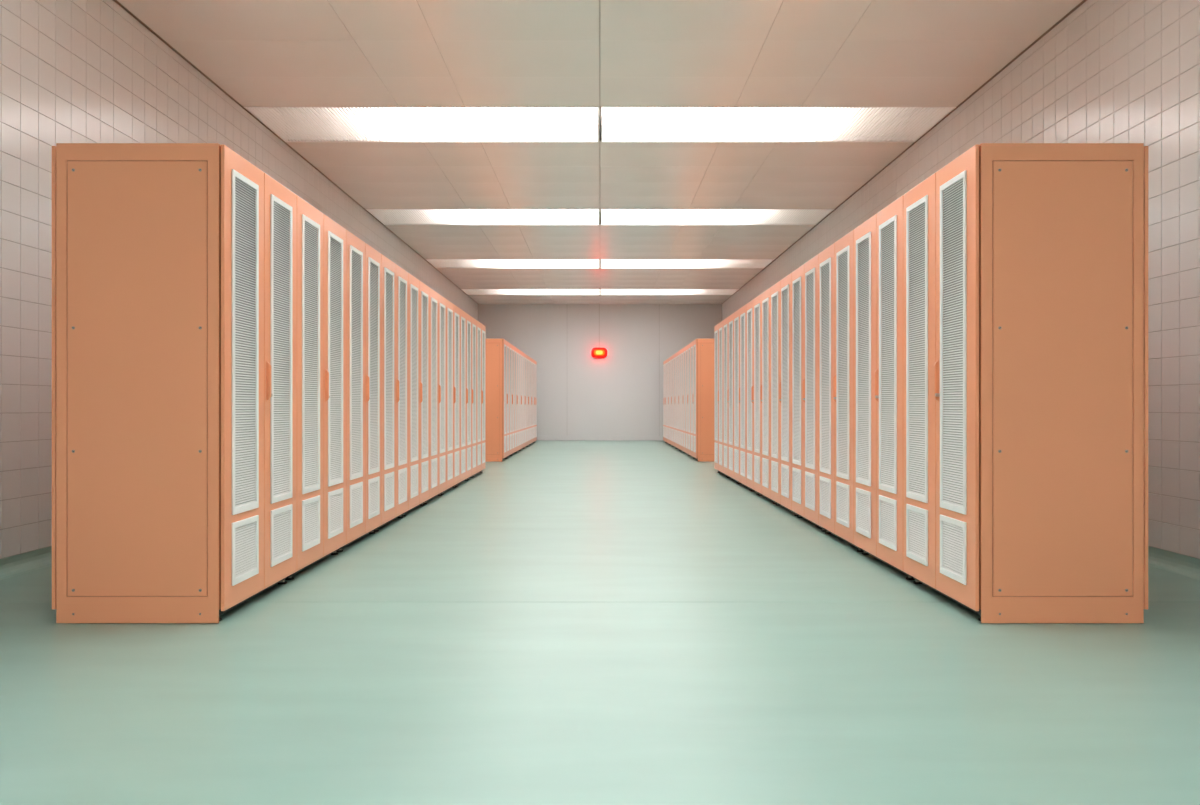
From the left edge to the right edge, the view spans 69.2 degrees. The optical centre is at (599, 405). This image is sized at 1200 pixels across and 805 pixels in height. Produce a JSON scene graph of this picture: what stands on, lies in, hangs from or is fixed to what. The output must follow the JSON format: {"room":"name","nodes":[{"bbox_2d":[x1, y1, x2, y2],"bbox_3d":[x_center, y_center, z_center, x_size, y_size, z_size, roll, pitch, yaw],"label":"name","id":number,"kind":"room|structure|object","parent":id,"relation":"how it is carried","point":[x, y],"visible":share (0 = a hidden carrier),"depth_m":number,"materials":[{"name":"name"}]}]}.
{"room":"server room","nodes":[
{"label":"server room","id":0,"kind":"room"},
{"bbox_2d":[0,0,477,558],"bbox_3d":[-3.432,-1.046,8.875,0.161,4.201,30.470,0,0,0],"label":"wall","id":1,"kind":"structure","parent":0,"point":[72,71],"depth_m":5.29,"materials":[{"name":"grey tile"}]},
{"bbox_2d":[0,546,51,580],"bbox_3d":[-3.307,0.905,8.875,0.088,0.098,30.110,0,0,0],"label":"baseboard","id":2,"kind":"structure","parent":1,"relation":"attached to","point":[24,563],"depth_m":5.04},
{"bbox_2d":[114,0,477,303],"bbox_3d":[-3.345,-2.805,8.883,0.021,0.017,30.126,0,0,0],"label":"trim","id":3,"kind":"structure","parent":1,"relation":"attached to","point":[116,1],"depth_m":8.10,"materials":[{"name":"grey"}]},
{"bbox_2d":[0,440,1199,804],"bbox_3d":[0.000,1.015,8.875,7.004,0.120,30.550,0,0,0],"label":"floor","id":4,"kind":"structure","parent":0,"point":[569,622],"depth_m":3.09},
{"bbox_2d":[52,143,296,622],"bbox_3d":[-2.018,-0.098,4.268,0.778,2.105,0.925,0,0,0],"label":"tall cabinet","id":5,"kind":"object","parent":4,"relation":"on","point":[174,265],"visible":1,"depth_m":3.81,"materials":[{"name":"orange metal"}]},
{"bbox_2d":[285,196,345,579],"bbox_3d":[-2.018,-0.097,5.190,0.778,2.104,0.915,0,0,0],"label":"tall cabinet","id":6,"kind":"object","parent":4,"relation":"on","point":[321,241],"visible":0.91,"depth_m":5.15,"materials":[{"name":"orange metal"}]},
{"bbox_2d":[336,230,381,551],"bbox_3d":[-2.018,-0.097,6.108,0.778,2.104,0.915,0,0,0],"label":"tall cabinet","id":7,"kind":"object","parent":4,"relation":"on","point":[363,262],"visible":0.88,"depth_m":6.00,"materials":[{"name":"orange metal"}]},
{"bbox_2d":[374,255,407,531],"bbox_3d":[-2.018,-0.097,7.026,0.778,2.104,0.915,0,0,0],"label":"tall cabinet","id":8,"kind":"object","parent":4,"relation":"on","point":[394,278],"visible":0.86,"depth_m":6.98,"materials":[{"name":"orange metal"}]},
{"bbox_2d":[401,273,428,515],"bbox_3d":[-2.018,-0.097,7.943,0.778,2.104,0.915,0,0,0],"label":"tall cabinet","id":9,"kind":"object","parent":4,"relation":"on","point":[418,292],"visible":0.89,"depth_m":7.83,"materials":[{"name":"orange metal"}]},
{"bbox_2d":[423,287,445,503],"bbox_3d":[-2.018,-0.097,8.861,0.778,2.104,0.915,0,0,0],"label":"tall cabinet","id":10,"kind":"object","parent":4,"relation":"on","point":[437,303],"visible":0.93,"depth_m":8.82,"materials":[{"name":"orange metal"}]},
{"bbox_2d":[441,299,459,494],"bbox_3d":[-2.018,-0.097,9.778,0.778,2.104,0.915,0,0,0],"label":"tall cabinet","id":11,"kind":"object","parent":4,"relation":"on","point":[452,311],"visible":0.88,"depth_m":9.67,"materials":[{"name":"orange metal"}]},
{"bbox_2d":[455,309,470,486],"bbox_3d":[-2.018,-0.097,10.696,0.778,2.104,0.915,0,0,0],"label":"tall cabinet","id":12,"kind":"object","parent":4,"relation":"on","point":[465,319],"visible":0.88,"depth_m":10.60,"materials":[{"name":"orange metal"}]},
{"bbox_2d":[467,316,475,479],"bbox_3d":[-2.018,-0.097,11.384,0.778,2.104,0.456,0,0,0],"label":"tall cabinet","id":13,"kind":"object","parent":4,"relation":"on","point":[473,321],"visible":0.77,"depth_m":11.32,"materials":[{"name":"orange metal"}]},
{"bbox_2d":[472,320,485,476],"bbox_3d":[-2.018,-0.097,12.072,0.778,2.104,0.915,0,0,0],"label":"tall cabinet","id":14,"kind":"object","parent":4,"relation":"on","point":[480,328],"visible":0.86,"depth_m":12.00,"materials":[{"name":"orange metal"}]},
{"bbox_2d":[486,339,508,461],"bbox_3d":[-2.018,-0.098,15.324,0.778,2.105,0.925,0,0,0],"label":"tall cabinet","id":15,"kind":"object","parent":4,"relation":"on","point":[497,350],"visible":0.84,"depth_m":14.86,"materials":[{"name":"orange metal"}]},
{"bbox_2d":[506,343,513,457],"bbox_3d":[-2.018,-0.097,16.246,0.778,2.104,0.915,0,0,0],"label":"tall cabinet","id":16,"kind":"object","parent":4,"relation":"on","point":[511,347],"visible":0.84,"depth_m":16.13,"materials":[{"name":"orange metal"}]},
{"bbox_2d":[511,346,518,454],"bbox_3d":[-2.018,-0.097,17.164,0.778,2.104,0.915,0,0,0],"label":"tall cabinet","id":17,"kind":"object","parent":4,"relation":"on","point":[516,350],"visible":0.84,"depth_m":17.17,"materials":[{"name":"orange metal"}]},
{"bbox_2d":[516,350,522,452],"bbox_3d":[-2.018,-0.097,18.082,0.778,2.104,0.915,0,0,0],"label":"tall cabinet","id":18,"kind":"object","parent":4,"relation":"on","point":[520,352],"visible":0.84,"depth_m":18.04,"materials":[{"name":"orange metal"}]},
{"bbox_2d":[520,353,525,449],"bbox_3d":[-2.018,-0.097,18.999,0.778,2.104,0.915,0,0,0],"label":"tall cabinet","id":19,"kind":"object","parent":4,"relation":"on","point":[524,354],"visible":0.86,"depth_m":18.89,"materials":[{"name":"orange metal"}]},
{"bbox_2d":[526,355,529,446],"bbox_3d":[-2.018,-0.097,19.917,0.778,2.104,0.915,0,0,0],"label":"tall cabinet","id":20,"kind":"object","parent":4,"relation":"on","point":[527,356],"visible":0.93,"depth_m":19.81,"materials":[{"name":"orange metal"}]},
{"bbox_2d":[527,357,532,445],"bbox_3d":[-2.018,-0.097,20.834,0.778,2.104,0.915,0,0,0],"label":"tall cabinet","id":21,"kind":"object","parent":4,"relation":"on","point":[531,359],"visible":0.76,"depth_m":20.91,"materials":[{"name":"orange metal"}]},
{"bbox_2d":[531,360,535,443],"bbox_3d":[-2.018,-0.097,21.752,0.778,2.104,0.915,0,0,0],"label":"tall cabinet","id":22,"kind":"object","parent":4,"relation":"on","point":[534,364],"visible":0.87,"depth_m":21.83,"materials":[{"name":"orange metal"}]},
{"bbox_2d":[533,361,536,442],"bbox_3d":[-2.018,-0.097,22.440,0.778,2.104,0.456,0,0,0],"label":"tall cabinet","id":23,"kind":"object","parent":4,"relation":"on","point":[535,361],"visible":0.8,"depth_m":22.55,"materials":[{"name":"orange metal"}]},
{"bbox_2d":[663,361,666,442],"bbox_3d":[2.018,-0.097,22.440,0.778,2.104,0.456,0,0,0],"label":"tall cabinet","id":24,"kind":"object","parent":4,"relation":"on","point":[664,361],"visible":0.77,"depth_m":22.55,"materials":[{"name":"orange metal"}]},
{"bbox_2d":[664,360,668,443],"bbox_3d":[2.018,-0.097,21.752,0.778,2.104,0.915,0,0,0],"label":"tall cabinet","id":25,"kind":"object","parent":4,"relation":"on","point":[665,364],"visible":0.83,"depth_m":21.84,"materials":[{"name":"orange metal"}]},
{"bbox_2d":[667,357,672,445],"bbox_3d":[2.018,-0.097,20.834,0.778,2.104,0.915,0,0,0],"label":"tall cabinet","id":26,"kind":"object","parent":4,"relation":"on","point":[668,359],"visible":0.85,"depth_m":20.93,"materials":[{"name":"orange metal"}]},
{"bbox_2d":[670,355,673,446],"bbox_3d":[2.018,-0.097,19.917,0.778,2.104,0.915,0,0,0],"label":"tall cabinet","id":27,"kind":"object","parent":4,"relation":"on","point":[672,356],"visible":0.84,"depth_m":19.83,"materials":[{"name":"orange metal"}]},
{"bbox_2d":[674,353,679,449],"bbox_3d":[2.018,-0.097,18.999,0.778,2.104,0.915,0,0,0],"label":"tall cabinet","id":28,"kind":"object","parent":4,"relation":"on","point":[675,354],"visible":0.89,"depth_m":18.90,"materials":[{"name":"orange metal"}]},
{"bbox_2d":[677,350,683,452],"bbox_3d":[2.018,-0.097,18.082,0.778,2.104,0.915,0,0,0],"label":"tall cabinet","id":29,"kind":"object","parent":4,"relation":"on","point":[678,352],"visible":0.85,"depth_m":18.04,"materials":[{"name":"orange metal"}]},
{"bbox_2d":[681,346,688,454],"bbox_3d":[2.018,-0.097,17.164,0.778,2.104,0.915,0,0,0],"label":"tall cabinet","id":30,"kind":"object","parent":4,"relation":"on","point":[683,350],"visible":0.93,"depth_m":17.07,"materials":[{"name":"orange metal"}]},
{"bbox_2d":[686,343,693,457],"bbox_3d":[2.018,-0.097,16.246,0.778,2.104,0.915,0,0,0],"label":"tall cabinet","id":31,"kind":"object","parent":4,"relation":"on","point":[688,347],"visible":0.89,"depth_m":16.15,"materials":[{"name":"orange metal"}]},
{"bbox_2d":[691,339,713,461],"bbox_3d":[2.018,-0.098,15.324,0.778,2.105,0.925,0,0,0],"label":"tall cabinet","id":32,"kind":"object","parent":4,"relation":"on","point":[702,350],"visible":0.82,"depth_m":14.86,"materials":[{"name":"orange metal"}]},
{"bbox_2d":[714,320,727,476],"bbox_3d":[2.018,-0.097,12.072,0.778,2.104,0.915,0,0,0],"label":"tall cabinet","id":33,"kind":"object","parent":4,"relation":"on","point":[719,328],"visible":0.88,"depth_m":12.00,"materials":[{"name":"orange metal"}]},
{"bbox_2d":[724,313,738,482],"bbox_3d":[2.018,-0.097,11.155,0.778,2.104,0.915,0,0,0],"label":"tall cabinet","id":34,"kind":"object","parent":4,"relation":"on","point":[729,321],"visible":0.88,"depth_m":11.07,"materials":[{"name":"orange metal"}]},
{"bbox_2d":[734,304,751,489],"bbox_3d":[2.018,-0.097,10.237,0.778,2.104,0.915,0,0,0],"label":"tall cabinet","id":35,"kind":"object","parent":4,"relation":"on","point":[740,316],"visible":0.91,"depth_m":10.15,"materials":[{"name":"orange metal"}]},
{"bbox_2d":[747,299,758,494],"bbox_3d":[2.018,-0.097,9.549,0.778,2.104,0.456,0,0,0],"label":"tall cabinet","id":36,"kind":"object","parent":4,"relation":"on","point":[750,306],"visible":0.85,"depth_m":9.51,"materials":[{"name":"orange metal"}]},
{"bbox_2d":[754,287,776,503],"bbox_3d":[2.018,-0.097,8.861,0.778,2.104,0.915,0,0,0],"label":"tall cabinet","id":37,"kind":"object","parent":4,"relation":"on","point":[762,303],"visible":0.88,"depth_m":8.77,"materials":[{"name":"orange metal"}]},
{"bbox_2d":[771,273,798,515],"bbox_3d":[2.018,-0.097,7.943,0.778,2.104,0.915,0,0,0],"label":"tall cabinet","id":38,"kind":"object","parent":4,"relation":"on","point":[781,292],"visible":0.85,"depth_m":7.85,"materials":[{"name":"orange metal"}]},
{"bbox_2d":[792,255,825,531],"bbox_3d":[2.018,-0.097,7.026,0.778,2.104,0.915,0,0,0],"label":"tall cabinet","id":39,"kind":"object","parent":4,"relation":"on","point":[804,278],"visible":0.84,"depth_m":7.01,"materials":[{"name":"orange metal"}]},
{"bbox_2d":[818,230,863,551],"bbox_3d":[2.018,-0.097,6.108,0.778,2.104,0.915,0,0,0],"label":"tall cabinet","id":40,"kind":"object","parent":4,"relation":"on","point":[836,262],"visible":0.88,"depth_m":6.03,"materials":[{"name":"orange metal"}]},
{"bbox_2d":[854,196,914,579],"bbox_3d":[2.018,-0.097,5.190,0.778,2.104,0.915,0,0,0],"label":"tall cabinet","id":41,"kind":"object","parent":4,"relation":"on","point":[878,241],"visible":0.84,"depth_m":5.15,"materials":[{"name":"orange metal"}]},
{"bbox_2d":[903,143,1147,622],"bbox_3d":[2.018,-0.098,4.268,0.778,2.105,0.925,0,0,0],"label":"tall cabinet","id":42,"kind":"object","parent":4,"relation":"on","point":[1025,265],"visible":1,"depth_m":3.81,"materials":[{"name":"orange metal"}]},
{"bbox_2d":[117,0,1082,303],"bbox_3d":[0.000,-3.021,8.875,7.024,0.450,30.470,0,0,0],"label":"ceiling","id":43,"kind":"structure","parent":0,"point":[261,53],"depth_m":7.57,"materials":[{"name":"grey paint"}]},
{"bbox_2d":[244,107,598,141],"bbox_3d":[-1.673,-2.917,8.682,3.327,0.247,1.089,0,0,0],"label":"ceiling light","id":44,"kind":"object","parent":43,"relation":"attached to","point":[291,124],"visible":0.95,"depth_m":8.91,"materials":[{"name":"white plastic"}]},
{"bbox_2d":[366,209,598,224],"bbox_3d":[-1.673,-2.917,12.918,3.327,0.247,1.089,0,0,0],"label":"ceiling light","id":45,"kind":"object","parent":43,"relation":"attached to","point":[385,216],"visible":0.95,"depth_m":13.28,"materials":[{"name":"white plastic"}]},
{"bbox_2d":[425,259,599,267],"bbox_3d":[-1.673,-2.917,17.152,3.327,0.247,1.089,0,0,0],"label":"ceiling light","id":46,"kind":"object","parent":43,"relation":"attached to","point":[437,263],"visible":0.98,"depth_m":17.55,"materials":[{"name":"white plastic"}]},
{"bbox_2d":[461,289,599,294],"bbox_3d":[-1.673,-2.917,21.387,3.327,0.247,1.089,0,0,0],"label":"ceiling light","id":47,"kind":"object","parent":43,"relation":"attached to","point":[467,291],"visible":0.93,"depth_m":21.91,"materials":[{"name":"white plastic"}]},
{"bbox_2d":[599,0,599,250],"bbox_3d":[-0.005,-2.793,8.875,0.008,0.006,30.110,0,0,0],"label":"trim","id":48,"kind":"structure","parent":43,"relation":"attached to","point":[599,0],"depth_m":8.66,"materials":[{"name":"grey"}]},
{"bbox_2d":[600,289,738,294],"bbox_3d":[1.673,-2.917,21.387,3.327,0.247,1.089,0,0,0],"label":"ceiling light","id":49,"kind":"object","parent":43,"relation":"attached to","point":[602,291],"visible":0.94,"depth_m":21.91,"materials":[{"name":"white plastic"}]},
{"bbox_2d":[600,259,774,267],"bbox_3d":[1.673,-2.917,17.152,3.327,0.247,1.089,0,0,0],"label":"ceiling light","id":50,"kind":"object","parent":43,"relation":"attached to","point":[604,263],"visible":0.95,"depth_m":17.54,"materials":[{"name":"white plastic"}]},
{"bbox_2d":[601,209,833,224],"bbox_3d":[1.673,-2.917,12.918,3.327,0.247,1.089,0,0,0],"label":"ceiling light","id":51,"kind":"object","parent":43,"relation":"attached to","point":[608,216],"visible":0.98,"depth_m":13.28,"materials":[{"name":"white plastic"}]},
{"bbox_2d":[601,107,955,141],"bbox_3d":[1.673,-2.917,8.682,3.327,0.247,1.089,0,0,0],"label":"ceiling light","id":52,"kind":"object","parent":43,"relation":"attached to","point":[618,124],"visible":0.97,"depth_m":8.91,"materials":[{"name":"white plastic"}]},
{"bbox_2d":[478,304,721,435],"bbox_3d":[0.000,-1.046,24.030,7.024,4.201,0.160,0,0,0],"label":"wall","id":53,"kind":"structure","parent":0,"point":[620,393],"depth_m":23.95,"materials":[{"name":"grey paint"}]},
{"bbox_2d":[591,304,606,357],"bbox_3d":[-0.020,-2.054,23.861,0.440,1.481,0.175,0,0,0],"label":"warning lamp","id":54,"kind":"object","parent":53,"relation":"attached to","point":[599,352],"visible":1,"depth_m":23.81,"materials":[{"name":"red plastic"}]},
{"bbox_2d":[537,436,662,439],"bbox_3d":[0.000,0.889,23.948,6.700,0.129,0.024,0,0,0],"label":"baseboard","id":55,"kind":"structure","parent":53,"relation":"attached to","point":[538,437],"depth_m":23.94,"materials":[{"name":"ceramic"}]},
{"bbox_2d":[722,0,1199,558],"bbox_3d":[3.432,-1.046,8.875,0.161,4.201,30.470,0,0,0],"label":"wall","id":56,"kind":"structure","parent":0,"point":[1110,71],"depth_m":5.30,"materials":[{"name":"grey tile"}]},
{"bbox_2d":[722,0,1085,303],"bbox_3d":[3.345,-2.805,8.883,0.021,0.017,30.126,0,0,0],"label":"trim","id":57,"kind":"structure","parent":56,"relation":"attached to","point":[1083,1],"depth_m":8.12,"materials":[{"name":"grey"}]},
{"bbox_2d":[1148,546,1199,580],"bbox_3d":[3.307,0.905,8.875,0.088,0.098,30.110,0,0,0],"label":"baseboard","id":58,"kind":"structure","parent":56,"relation":"attached to","point":[1175,563],"depth_m":5.04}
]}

